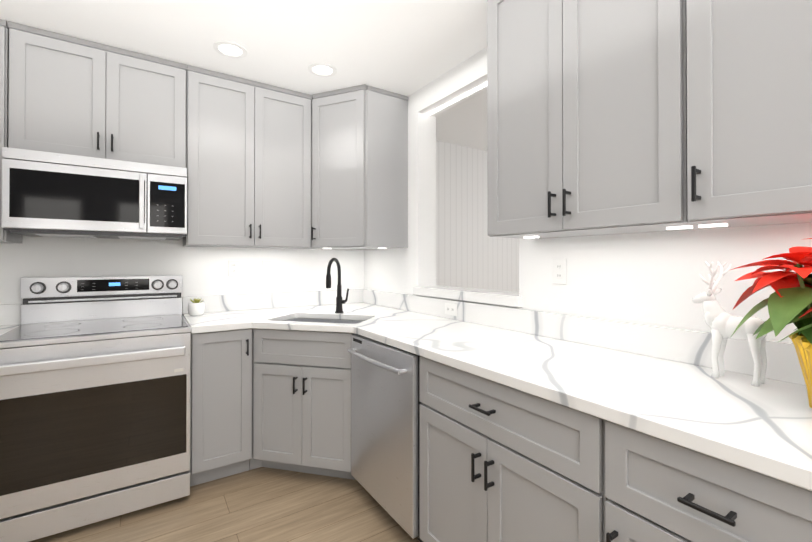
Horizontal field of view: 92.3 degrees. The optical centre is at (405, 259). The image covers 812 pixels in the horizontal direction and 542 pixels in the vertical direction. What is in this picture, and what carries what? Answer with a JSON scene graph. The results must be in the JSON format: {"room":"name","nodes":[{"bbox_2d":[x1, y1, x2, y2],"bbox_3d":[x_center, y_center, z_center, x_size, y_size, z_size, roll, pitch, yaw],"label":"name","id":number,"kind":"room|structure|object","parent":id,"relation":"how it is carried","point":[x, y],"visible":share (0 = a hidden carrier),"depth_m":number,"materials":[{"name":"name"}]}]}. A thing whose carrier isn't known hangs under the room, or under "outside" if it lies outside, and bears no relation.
{"room":"kitchen","nodes":[
{"label":"kitchen","id":0,"kind":"room"},
{"bbox_2d":[0,235,363,304],"bbox_3d":[-1.817,0.047,2.511,3.710,2.450,0.150,0,0,-34],"label":"wall","id":1,"kind":"structure","parent":0,"point":[202,271],"depth_m":2.63,"materials":[{"name":"white paint"}]},
{"bbox_2d":[0,304,21,325],"bbox_3d":[-2.341,0.304,2.058,0.458,0.114,0.020,0,0,-34],"label":"backsplash","id":2,"kind":"structure","parent":1,"relation":"attached to","point":[10,314],"depth_m":2.15,"materials":[{"name":"stone"}]},
{"bbox_2d":[0,19,21,243],"bbox_3d":[-2.246,-0.635,1.921,0.455,1.088,0.361,0,0,-34],"label":"upper cabinet","id":3,"kind":"object","parent":1,"relation":"attached to","point":[7,237],"visible":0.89,"depth_m":1.93,"materials":[{"name":"grey paint"}]},
{"bbox_2d":[7,21,186,167],"bbox_3d":[-1.729,-0.859,2.265,0.775,0.636,0.361,0,0,-34],"label":"upper cabinet","id":4,"kind":"object","parent":1,"relation":"attached to","point":[69,95],"visible":0.96,"depth_m":2.12,"materials":[{"name":"grey paint"}]},
{"bbox_2d":[1,147,186,239],"bbox_3d":[-1.704,-0.331,2.223,0.772,0.409,0.452,0,0,-34],"label":"over-the-range microwave","id":5,"kind":"object","parent":4,"relation":"attached to","point":[47,194],"visible":0.98,"depth_m":2.04,"materials":[{"name":"silver metal"}]},
{"bbox_2d":[228,260,238,276],"bbox_3d":[-1.235,0.064,2.801,0.072,0.116,0.007,0,0,-34],"label":"electrical outlet","id":6,"kind":"object","parent":1,"relation":"attached to","point":[233,268],"visible":1,"depth_m":2.80,"materials":[{"name":"white plastic"}]},
{"bbox_2d":[183,65,311,248],"bbox_3d":[-1.078,-0.630,2.695,0.782,1.088,0.361,0,0,-34],"label":"upper cabinet","id":7,"kind":"object","parent":1,"relation":"attached to","point":[248,154],"visible":1,"depth_m":2.55,"materials":[{"name":"grey paint"}]},
{"bbox_2d":[182,289,362,313],"bbox_3d":[-0.936,0.310,2.988,1.347,0.114,0.020,0,0,-34],"label":"backsplash","id":8,"kind":"structure","parent":1,"relation":"attached to","point":[216,303],"depth_m":2.92,"materials":[{"name":"stone"}]},
{"bbox_2d":[29,467,419,541],"bbox_3d":[0.775,1.295,1.251,6.650,0.060,5.100,0,0,-34],"label":"floor","id":9,"kind":"structure","parent":0,"point":[263,504],"depth_m":1.93,"materials":[{"name":"brown wood"}]},
{"bbox_2d":[0,275,190,541],"bbox_3d":[-1.618,0.685,2.087,0.772,1.170,0.744,0,0,-34],"label":"range","id":10,"kind":"object","parent":9,"relation":"on","point":[94,399],"visible":1,"depth_m":1.86,"materials":[{"name":"silver metal"}]},
{"bbox_2d":[190,328,251,486],"bbox_3d":[-1.189,0.838,2.435,0.320,0.868,0.655,0,0,-34],"label":"base cabinet","id":11,"kind":"object","parent":9,"relation":"on","point":[221,404],"visible":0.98,"depth_m":2.20,"materials":[{"name":"grey paint"}]},
{"bbox_2d":[249,318,360,479],"bbox_3d":[-0.500,0.839,2.637,1.045,0.868,1.083,0,0,-34],"label":"base cabinet","id":12,"kind":"object","parent":9,"relation":"on","point":[301,401],"visible":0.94,"depth_m":2.21,"materials":[{"name":"grey paint"}]},
{"bbox_2d":[182,302,811,490],"bbox_3d":[0.129,0.377,1.398,1.368,0.038,3.848,0,0,-34],"label":"countertop","id":13,"kind":"structure","parent":12,"relation":"on","point":[738,419],"depth_m":1.15,"materials":[{"name":"stone"}]},
{"bbox_2d":[188,298,204,315],"bbox_3d":[-1.361,0.308,2.537,0.100,0.113,0.108,0,0,-34],"label":"succulent pot","id":14,"kind":"object","parent":13,"relation":"on","point":[196,307],"visible":1,"depth_m":2.50,"materials":[{"name":"white ceramic"}]},
{"bbox_2d":[286,318,362,323],"bbox_3d":[-0.518,0.503,2.440,0.600,0.200,0.370,0,0,14],"label":"sink bowl","id":15,"kind":"object","parent":13,"relation":"attached to","point":[326,321],"visible":0.02,"depth_m":2.63,"materials":[{"name":"silver metal"}]},
{"bbox_2d":[326,258,348,312],"bbox_3d":[-0.469,0.176,2.616,0.193,0.376,0.162,0,0,-34],"label":"faucet","id":16,"kind":"object","parent":13,"relation":"on","point":[339,303],"visible":1,"depth_m":2.66,"materials":[{"name":"black metal"}]},
{"bbox_2d":[692,261,772,386],"bbox_3d":[0.968,0.181,1.166,0.112,0.352,0.193,0,0,-34],"label":"reindeer figurine","id":17,"kind":"object","parent":13,"relation":"on","point":[721,323],"visible":0.96,"depth_m":1.16,"materials":[{"name":"white ceramic"}]},
{"bbox_2d":[730,238,811,407],"bbox_3d":[1.009,0.146,0.885,0.425,0.415,0.446,0,0,-34],"label":"plant","id":18,"kind":"object","parent":13,"relation":"on","point":[788,301],"visible":1,"depth_m":0.91,"materials":[{"name":"red plant"}]},
{"bbox_2d":[348,334,422,541],"bbox_3d":[0.100,0.837,2.025,0.675,0.864,0.592,0,0,-34],"label":"dishwasher","id":19,"kind":"object","parent":9,"relation":"on","point":[385,426],"visible":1,"depth_m":1.79,"materials":[{"name":"silver metal"}]},
{"bbox_2d":[419,356,606,541],"bbox_3d":[0.510,0.832,1.461,0.655,0.868,0.789,0,0,-34],"label":"base cabinet","id":20,"kind":"object","parent":9,"relation":"on","point":[499,462],"visible":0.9,"depth_m":1.25,"materials":[{"name":"grey paint"}]},
{"bbox_2d":[605,420,811,541],"bbox_3d":[0.855,0.829,0.941,0.655,0.868,0.454,0,0,-34],"label":"base cabinet","id":21,"kind":"object","parent":9,"relation":"on","point":[658,490],"visible":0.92,"depth_m":0.82,"materials":[{"name":"grey paint"}]},
{"bbox_3d":[-2.165,0.834,1.788,0.455,0.868,0.655,0,0,-34],"label":"base cabinet","id":22,"kind":"object","parent":9,"relation":"on","visible":0},
{"bbox_2d":[0,324,20,334],"bbox_3d":[-2.172,0.379,1.802,0.458,0.038,0.633,0,0,-34],"label":"countertop","id":23,"kind":"structure","parent":22,"relation":"on","point":[4,328],"depth_m":2.08,"materials":[{"name":"stone"}]},
{"bbox_2d":[0,0,486,96],"bbox_3d":[-0.517,-1.241,0.411,3.550,0.100,5.100,0,0,-34],"label":"ceiling","id":24,"kind":"structure","parent":0,"point":[407,48],"depth_m":2.04,"materials":[{"name":"white paint"}]},
{"bbox_2d":[213,41,246,57],"bbox_3d":[-0.986,-1.178,2.193,0.176,0.008,0.176,0,0,-34],"label":"recessed light","id":25,"kind":"object","parent":24,"relation":"in","point":[229,49],"visible":1,"depth_m":2.19,"materials":[{"name":"white plastic"}]},
{"bbox_2d":[308,63,336,76],"bbox_3d":[-0.517,-1.176,2.423,0.176,0.008,0.176,0,0,-34],"label":"recessed light","id":26,"kind":"object","parent":24,"relation":"in","point":[323,69],"visible":1,"depth_m":2.42,"materials":[{"name":"white plastic"}]},
{"bbox_2d":[436,92,486,150],"bbox_3d":[2.255,-1.229,2.247,3.100,0.100,5.100,0,0,-34],"label":"ceiling","id":27,"kind":"structure","parent":0,"point":[464,124],"depth_m":3.41,"materials":[{"name":"white paint"}]},
{"bbox_2d":[436,140,518,291],"bbox_3d":[0.955,0.059,4.347,2.940,2.450,0.150,0,0,-34],"label":"window blind","id":28,"kind":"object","parent":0,"point":[471,253],"depth_m":4.05,"materials":[{"name":"white fabric"}]},
{"bbox_2d":[364,47,811,342],"bbox_3d":[1.029,0.041,1.427,0.160,2.450,4.800,0,0,-34],"label":"wall","id":29,"kind":"structure","parent":0,"point":[651,278],"depth_m":1.62,"materials":[{"name":"white paint"}]},
{"bbox_2d":[300,84,407,249],"bbox_3d":[-0.424,-0.629,2.928,0.607,1.088,0.696,0,0,-34],"label":"upper cabinet","id":30,"kind":"object","parent":29,"relation":"attached to","point":[359,167],"visible":0.98,"depth_m":2.71,"materials":[{"name":"grey paint"}]},
{"bbox_2d":[427,82,486,115],"bbox_3d":[0.392,-1.022,2.392,0.015,0.011,0.866,0,0,-34],"label":"led strip","id":31,"kind":"object","parent":29,"relation":"attached to","point":[459,98],"visible":0.64,"depth_m":2.48,"materials":[{"name":"white plastic"}]},
{"bbox_2d":[413,286,521,306],"bbox_3d":[0.390,0.214,2.382,0.210,0.055,0.926,0,0,-34],"label":"sill","id":32,"kind":"structure","parent":29,"relation":"attached to","point":[507,298],"depth_m":2.26,"materials":[{"name":"stone"}]},
{"bbox_2d":[553,259,566,284],"bbox_3d":[0.698,0.055,1.775,0.007,0.116,0.072,0,0,-34],"label":"electrical outlet","id":33,"kind":"object","parent":29,"relation":"attached to","point":[559,271],"visible":1,"depth_m":1.77,"materials":[{"name":"white plastic"}]},
{"bbox_2d":[363,289,805,385],"bbox_3d":[0.691,0.302,1.770,0.020,0.114,3.848,0,0,-34],"label":"backsplash","id":34,"kind":"structure","parent":29,"relation":"attached to","point":[694,347],"depth_m":1.54,"materials":[{"name":"stone"}]},
{"bbox_2d":[445,303,456,315],"bbox_3d":[0.273,0.304,2.376,0.007,0.072,0.116,0,0,-34],"label":"outlet","id":35,"kind":"object","parent":34,"relation":"attached to","point":[450,308],"visible":1,"depth_m":2.37,"materials":[{"name":"white plastic"}]},
{"bbox_2d":[487,0,726,238],"bbox_3d":[0.680,-0.642,1.482,0.361,1.080,0.757,0,0,-34],"label":"upper cabinet","id":36,"kind":"object","parent":29,"relation":"attached to","point":[586,117],"visible":0.98,"depth_m":1.34,"materials":[{"name":"grey paint"}]},
{"bbox_2d":[524,236,538,238],"bbox_3d":[0.500,-0.089,1.558,0.020,0.008,0.060,0,0,-34],"label":"spotlight","id":37,"kind":"object","parent":36,"relation":"attached to","point":[527,237],"visible":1,"depth_m":1.55,"materials":[{"name":"white plastic"}]},
{"bbox_2d":[666,225,692,229],"bbox_3d":[0.787,-0.091,1.124,0.020,0.008,0.060,0,0,-34],"label":"spotlight","id":38,"kind":"object","parent":36,"relation":"attached to","point":[680,227],"visible":1,"depth_m":1.11,"materials":[{"name":"white plastic"}]},
{"bbox_2d":[686,0,811,226],"bbox_3d":[1.037,-0.645,0.943,0.361,1.080,0.530,0,0,-34],"label":"upper cabinet","id":39,"kind":"object","parent":29,"relation":"attached to","point":[749,112],"visible":1,"depth_m":0.98,"materials":[{"name":"grey paint"}]},
{"bbox_2d":[698,223,727,227],"bbox_3d":[0.831,-0.092,1.057,0.020,0.008,0.060,0,0,-34],"label":"spotlight","id":40,"kind":"object","parent":39,"relation":"attached to","point":[713,225],"visible":1,"depth_m":1.05,"materials":[{"name":"white plastic"}]}
]}

